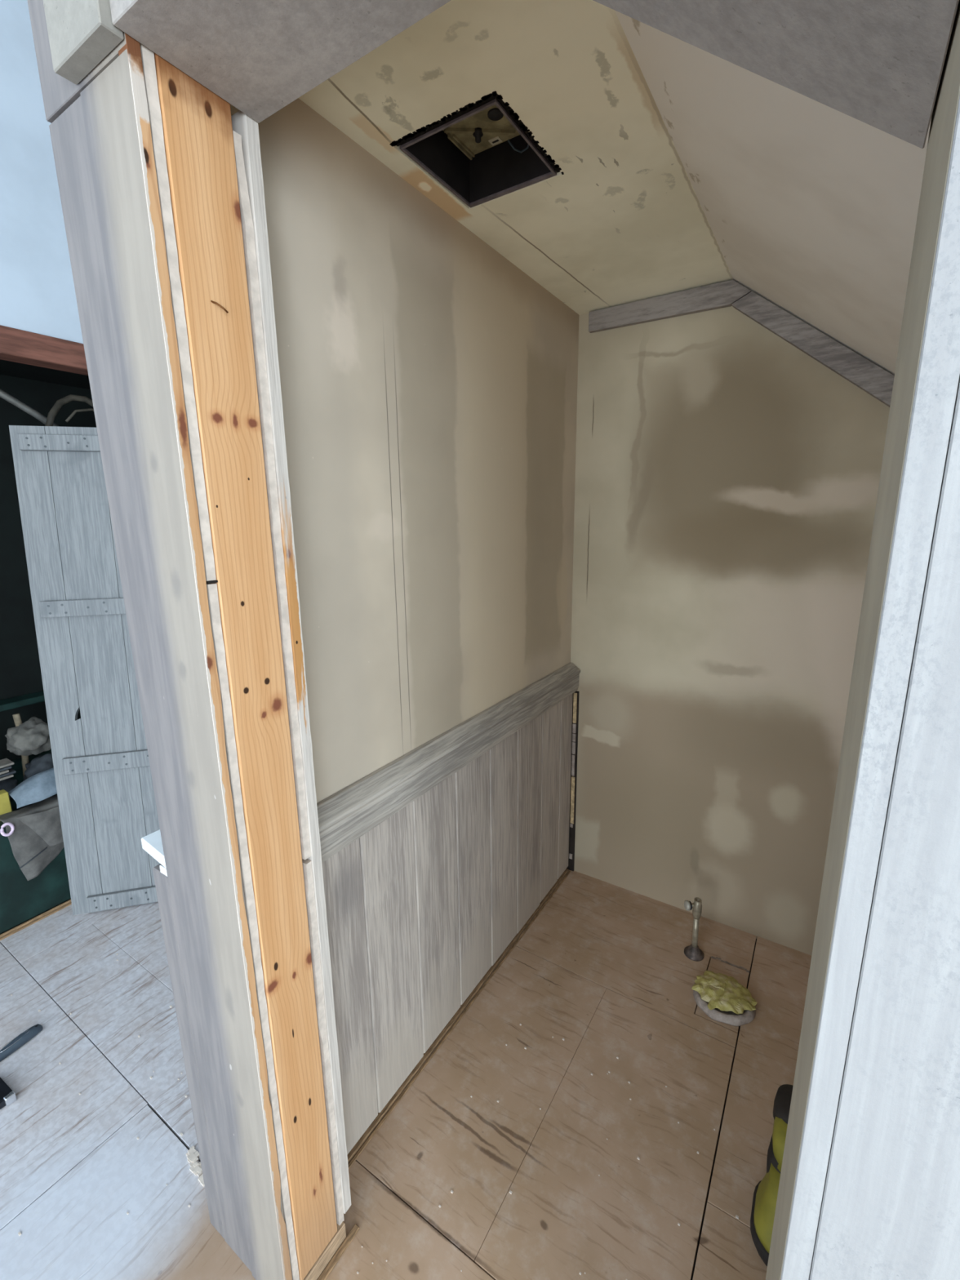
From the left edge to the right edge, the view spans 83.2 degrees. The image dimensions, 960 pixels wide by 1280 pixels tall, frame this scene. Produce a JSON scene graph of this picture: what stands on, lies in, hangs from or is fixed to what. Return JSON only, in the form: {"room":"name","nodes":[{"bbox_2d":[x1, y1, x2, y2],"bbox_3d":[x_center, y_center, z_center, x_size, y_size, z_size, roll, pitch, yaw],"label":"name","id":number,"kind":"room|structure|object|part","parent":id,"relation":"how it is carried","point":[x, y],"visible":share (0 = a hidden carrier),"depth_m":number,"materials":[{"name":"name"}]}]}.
{"room":"building under construction","nodes":[
{"label":"building under construction","id":0,"kind":"room"},
{"bbox_2d":[0,0,83,343],"bbox_3d":[-2.831,-0.297,0.294,0.100,3.600,7.900,7,15,32],"label":"wall","id":1,"kind":"structure","parent":0,"point":[37,295],"depth_m":1.90,"materials":[{"name":"paint"}]},
{"bbox_2d":[0,324,88,375],"bbox_3d":[-1.771,-1.027,1.806,0.102,0.092,1.698,7,15,32],"label":"trim","id":2,"kind":"structure","parent":1,"relation":"attached to","point":[16,345],"depth_m":1.98,"materials":[{"name":"brown wood"}]},
{"bbox_2d":[8,425,159,915],"bbox_3d":[-1.452,0.149,2.134,0.470,1.895,0.253,-4,13,-14],"label":"plank door","id":3,"kind":"structure","parent":1,"relation":"in","point":[107,802],"depth_m":2.11,"materials":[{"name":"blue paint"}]},
{"bbox_2d":[26,0,359,1279],"bbox_3d":[-0.096,-0.574,1.369,0.293,3.600,1.576,7,15,32],"label":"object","id":4,"kind":"structure","parent":0,"point":[161,188],"depth_m":0.82,"materials":[{"name":"grey paint"}]},
{"bbox_2d":[141,829,167,875],"bbox_3d":[-0.202,0.268,1.652,0.114,0.043,1.546,7,15,32],"label":"trim","id":5,"kind":"structure","parent":4,"relation":"attached to","point":[152,843],"depth_m":1.03,"materials":[{"name":"white wood"}]},
{"bbox_3d":[-0.171,0.726,1.738,0.055,0.905,1.547,7,15,32],"label":"panel","id":6,"kind":"part","parent":4,"relation":"part of","materials":[{"name":"grey paint"}]},
{"bbox_3d":[-0.369,1.298,1.163,0.104,0.044,0.120,7,15,32],"label":"sole plate","id":7,"kind":"part","parent":4,"relation":"part of","materials":[{"name":"beige wood"}]},
{"bbox_2d":[230,97,578,803],"bbox_3d":[-0.024,-0.608,1.548,0.095,3.612,1.590,7,15,32],"label":"wall","id":8,"kind":"structure","parent":0,"point":[428,382],"depth_m":1.27,"materials":[{"name":"paint"}]},
{"bbox_2d":[316,662,580,862],"bbox_3d":[0.009,0.288,1.648,0.046,0.119,1.416,7,15,32],"label":"trim","id":9,"kind":"structure","parent":8,"relation":"attached to","point":[353,811],"depth_m":1.41,"materials":[{"name":"grey paint"}]},
{"bbox_2d":[321,690,579,1168],"bbox_3d":[0.014,0.733,1.750,0.040,0.880,1.419,7,15,32],"label":"panelling","id":10,"kind":"object","parent":8,"relation":"attached to","point":[424,906],"visible":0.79,"depth_m":1.55,"materials":[{"name":"grey wood"}]},
{"bbox_2d":[0,870,811,1279],"bbox_3d":[-0.865,1.744,-0.529,6.000,0.085,7.900,7,15,32],"label":"floor","id":11,"kind":"structure","parent":0,"point":[584,1117],"depth_m":1.43,"materials":[{"name":"brown wood"}]},
{"bbox_2d":[0,1077,17,1109],"bbox_3d":[-1.338,1.249,1.483,0.124,0.026,0.064,6,14,29],"label":"tool case","id":12,"kind":"object","parent":11,"relation":"on","point":[7,1096],"visible":1,"depth_m":1.48,"materials":[{"name":"black plastic"}]},
{"bbox_2d":[0,1023,42,1061],"bbox_3d":[-1.420,1.227,1.584,0.080,0.025,0.240,5,14,23],"label":"scraper","id":13,"kind":"object","parent":11,"relation":"on","point":[18,1042],"visible":1,"depth_m":1.63,"materials":[{"name":"silver metal"}]},
{"bbox_2d":[0,359,96,940],"bbox_3d":[-2.032,-0.117,2.189,0.774,2.400,1.800,7,15,32],"label":"tall cabinet","id":14,"kind":"object","parent":11,"relation":"on","point":[21,686],"visible":0.08,"depth_m":2.53,"materials":[{"name":"paint"}]},
{"bbox_2d":[0,789,12,821],"bbox_3d":[-1.877,0.648,2.070,0.045,0.106,0.120,7,15,32],"label":"packet","id":15,"kind":"object","parent":14,"relation":"in","point":[5,803],"visible":0.67,"depth_m":2.09,"materials":[{"name":"yellow plastic"}]},
{"bbox_2d":[0,777,17,799],"bbox_3d":[-1.979,0.613,2.191,0.158,0.107,0.173,7,15,32],"label":"bag","id":16,"kind":"object","parent":14,"relation":"on","point":[6,784],"visible":0.47,"depth_m":2.20,"materials":[{"name":"black fabric"}]},
{"bbox_2d":[0,773,13,781],"bbox_3d":[-1.992,0.561,2.158,0.120,0.009,0.175,7,15,32],"label":"bundle","id":17,"kind":"object","parent":16,"relation":"on","point":[11,775],"visible":0.43,"depth_m":2.18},
{"bbox_2d":[0,768,16,777],"bbox_3d":[-1.985,0.549,2.157,0.110,0.009,0.185,7,15,32],"label":"bundle","id":18,"kind":"object","parent":17,"relation":"on","point":[11,771],"visible":0.52,"depth_m":2.19,"materials":[{"name":"black fabric"}]},
{"bbox_2d":[0,769,8,774],"bbox_3d":[-1.986,0.539,2.143,0.100,0.009,0.164,7,15,32],"label":"bundle","id":19,"kind":"object","parent":18,"relation":"on","point":[5,771],"visible":0.6,"depth_m":2.17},
{"bbox_2d":[0,765,12,771],"bbox_3d":[-1.979,0.526,2.142,0.090,0.009,0.175,7,15,32],"label":"bundle","id":20,"kind":"object","parent":19,"relation":"on","point":[8,766],"visible":0.43,"depth_m":2.17,"materials":[{"name":"black fabric"}]},
{"bbox_2d":[0,758,14,768],"bbox_3d":[-1.972,0.514,2.141,0.080,0.009,0.185,7,15,32],"label":"bundle","id":21,"kind":"object","parent":20,"relation":"on","point":[4,762],"visible":1,"depth_m":2.19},
{"bbox_2d":[12,713,29,778],"bbox_3d":[-1.975,0.474,2.336,0.023,0.324,0.040,7,15,32],"label":"wooden stick","id":22,"kind":"object","parent":14,"relation":"on","point":[16,717],"visible":0.33,"depth_m":2.33,"materials":[{"name":"beige wood"}]},
{"bbox_2d":[0,389,59,426],"bbox_3d":[-1.840,-0.925,2.097,0.028,0.215,0.372,7,15,32],"label":"tube","id":23,"kind":"object","parent":14,"relation":"in","point":[4,395],"visible":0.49,"depth_m":2.14,"materials":[{"name":"grey metal"}]},
{"bbox_2d":[0,795,63,880],"bbox_3d":[-1.740,0.785,2.172,0.143,0.271,0.251,7,15,32],"label":"cloth","id":24,"kind":"object","parent":14,"relation":"hanging from","point":[36,840],"visible":0.7,"depth_m":2.10,"materials":[{"name":"grey fabric"}]},
{"bbox_2d":[0,822,14,836],"bbox_3d":[-1.761,0.705,2.016,0.011,0.055,0.042,7,15,32],"label":"ring","id":25,"kind":"object","parent":24,"relation":"attached to","point":[2,833],"visible":1,"depth_m":2.01,"materials":[{"name":"white plastic"}]},
{"bbox_2d":[8,767,57,808],"bbox_3d":[-1.760,0.573,2.182,0.154,0.092,0.229,7,15,32],"label":"jacket","id":26,"kind":"object","parent":24,"relation":"on","point":[42,784],"visible":0.64,"depth_m":2.12,"materials":[{"name":"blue fabric"}]},
{"bbox_3d":[-1.693,0.740,2.138,0.038,0.165,0.189,7,15,32],"label":"leg","id":27,"kind":"part","parent":24,"relation":"part of","materials":[{"name":"grey fabric"}]},
{"bbox_3d":[-1.722,0.879,2.216,0.020,0.413,1.696,7,15,32],"label":"green panel","id":28,"kind":"part","parent":14,"relation":"part of","materials":[{"name":"paint"}]},
{"bbox_3d":[-1.706,1.088,2.254,0.011,0.012,1.696,7,15,32],"label":"moulding","id":29,"kind":"part","parent":14,"relation":"part of","materials":[{"name":"wood"}]},
{"bbox_3d":[-1.696,1.092,2.248,0.011,0.006,1.696,7,15,32],"label":"moulding","id":30,"kind":"part","parent":14,"relation":"part of","materials":[{"name":"wood"}]},
{"bbox_2d":[22,752,53,780],"bbox_3d":[-1.873,0.552,2.344,0.130,0.132,0.173,7,15,32],"label":"garment","id":31,"kind":"object","parent":14,"relation":"on","point":[40,763],"visible":0.25,"depth_m":2.29,"materials":[{"name":"black fabric"}]},
{"bbox_2d":[4,715,51,755],"bbox_3d":[-1.871,0.399,2.274,0.144,0.144,0.184,7,15,32],"label":"coat","id":32,"kind":"object","parent":31,"relation":"on","point":[32,736],"visible":0.82,"depth_m":2.23,"materials":[{"name":"grey fabric"}]},
{"bbox_2d":[44,394,93,426],"bbox_3d":[-1.671,-0.934,2.251,0.024,0.161,0.261,7,15,32],"label":"hose","id":33,"kind":"object","parent":14,"relation":"in","point":[60,402],"visible":0.68,"depth_m":2.19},
{"bbox_2d":[65,408,93,422],"bbox_3d":[-1.616,-0.921,2.227,0.010,0.068,0.166,7,15,32],"label":"cable","id":34,"kind":"object","parent":14,"relation":"hanging from","point":[75,411],"visible":0.71,"depth_m":2.19,"materials":[{"name":"grey plastic"}]},
{"bbox_2d":[684,897,704,961],"bbox_3d":[0.764,1.021,1.927,0.079,0.222,0.070,7,15,32],"label":"pipe stub","id":35,"kind":"object","parent":11,"relation":"on","point":[692,952],"visible":1,"depth_m":1.92,"materials":[{"name":"silver metal"}]},
{"bbox_3d":[0.729,0.935,1.905,0.014,0.033,0.033,-1,13,-2],"label":"valve knob","id":36,"kind":"part","parent":35,"relation":"part of","materials":[{"name":"silver metal"}]},
{"bbox_2d":[691,970,756,1026],"bbox_3d":[0.789,1.147,1.749,0.189,0.053,0.177,7,15,32],"label":"flange","id":37,"kind":"object","parent":11,"relation":"on","point":[720,996],"visible":1,"depth_m":1.72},
{"bbox_2d":[750,1084,793,1266],"bbox_3d":[0.707,1.198,1.201,0.160,0.196,0.290,7,15,32],"label":"power tool","id":38,"kind":"object","parent":11,"relation":"on","point":[766,1192],"visible":0.27,"depth_m":1.20,"materials":[{"name":"plastic"}]},
{"bbox_2d":[298,0,733,315],"bbox_3d":[0.167,-1.011,1.197,0.511,0.023,1.495,7,15,32],"label":"ceiling","id":39,"kind":"structure","parent":0,"point":[622,220],"depth_m":1.02,"materials":[{"name":"paint"}]},
{"bbox_2d":[396,96,558,208],"bbox_3d":[0.000,-1.095,1.074,0.238,0.242,0.272,7,15,32],"label":"ceiling opening","id":40,"kind":"object","parent":39,"relation":"attached to","point":[481,153],"visible":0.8,"depth_m":1.17,"materials":[{"name":"metal"}]},
{"bbox_3d":[-0.022,-1.058,1.090,0.139,0.005,0.212,7,15,32],"label":"mounting plate","id":41,"kind":"part","parent":40,"relation":"part of","materials":[{"name":"beige metal"}]},
{"bbox_2d":[109,0,959,1279],"bbox_3d":[1.103,-0.240,-0.191,3.482,3.600,0.207,7,15,32],"label":"wall","id":42,"kind":"structure","parent":0,"point":[869,1184],"depth_m":0.36,"materials":[{"name":"grey paint"}]},
{"bbox_2d":[570,281,893,955],"bbox_3d":[1.111,-0.155,1.746,1.700,2.612,0.100,7,15,32],"label":"wall","id":43,"kind":"structure","parent":0,"point":[726,480],"depth_m":1.90,"materials":[{"name":"paint"}]},
{"bbox_2d":[588,280,751,333],"bbox_3d":[0.609,-1.097,1.786,0.520,0.068,0.020,7,15,32],"label":"trim","id":44,"kind":"structure","parent":43,"relation":"attached to","point":[723,294],"depth_m":1.77,"materials":[{"name":"grey paint"}]},
{"bbox_2d":[731,291,894,407],"bbox_3d":[1.161,-0.666,1.520,0.886,0.718,0.022,7,15,32],"label":"trim","id":45,"kind":"structure","parent":43,"relation":"attached to","point":[872,379],"depth_m":1.58,"materials":[{"name":"grey paint"}]},
{"bbox_2d":[614,10,931,375],"bbox_3d":[0.803,-0.564,0.882,0.989,0.773,1.495,7,15,32],"label":"ceiling","id":46,"kind":"structure","parent":0,"point":[811,206],"depth_m":0.92,"materials":[{"name":"paint"}]}
]}

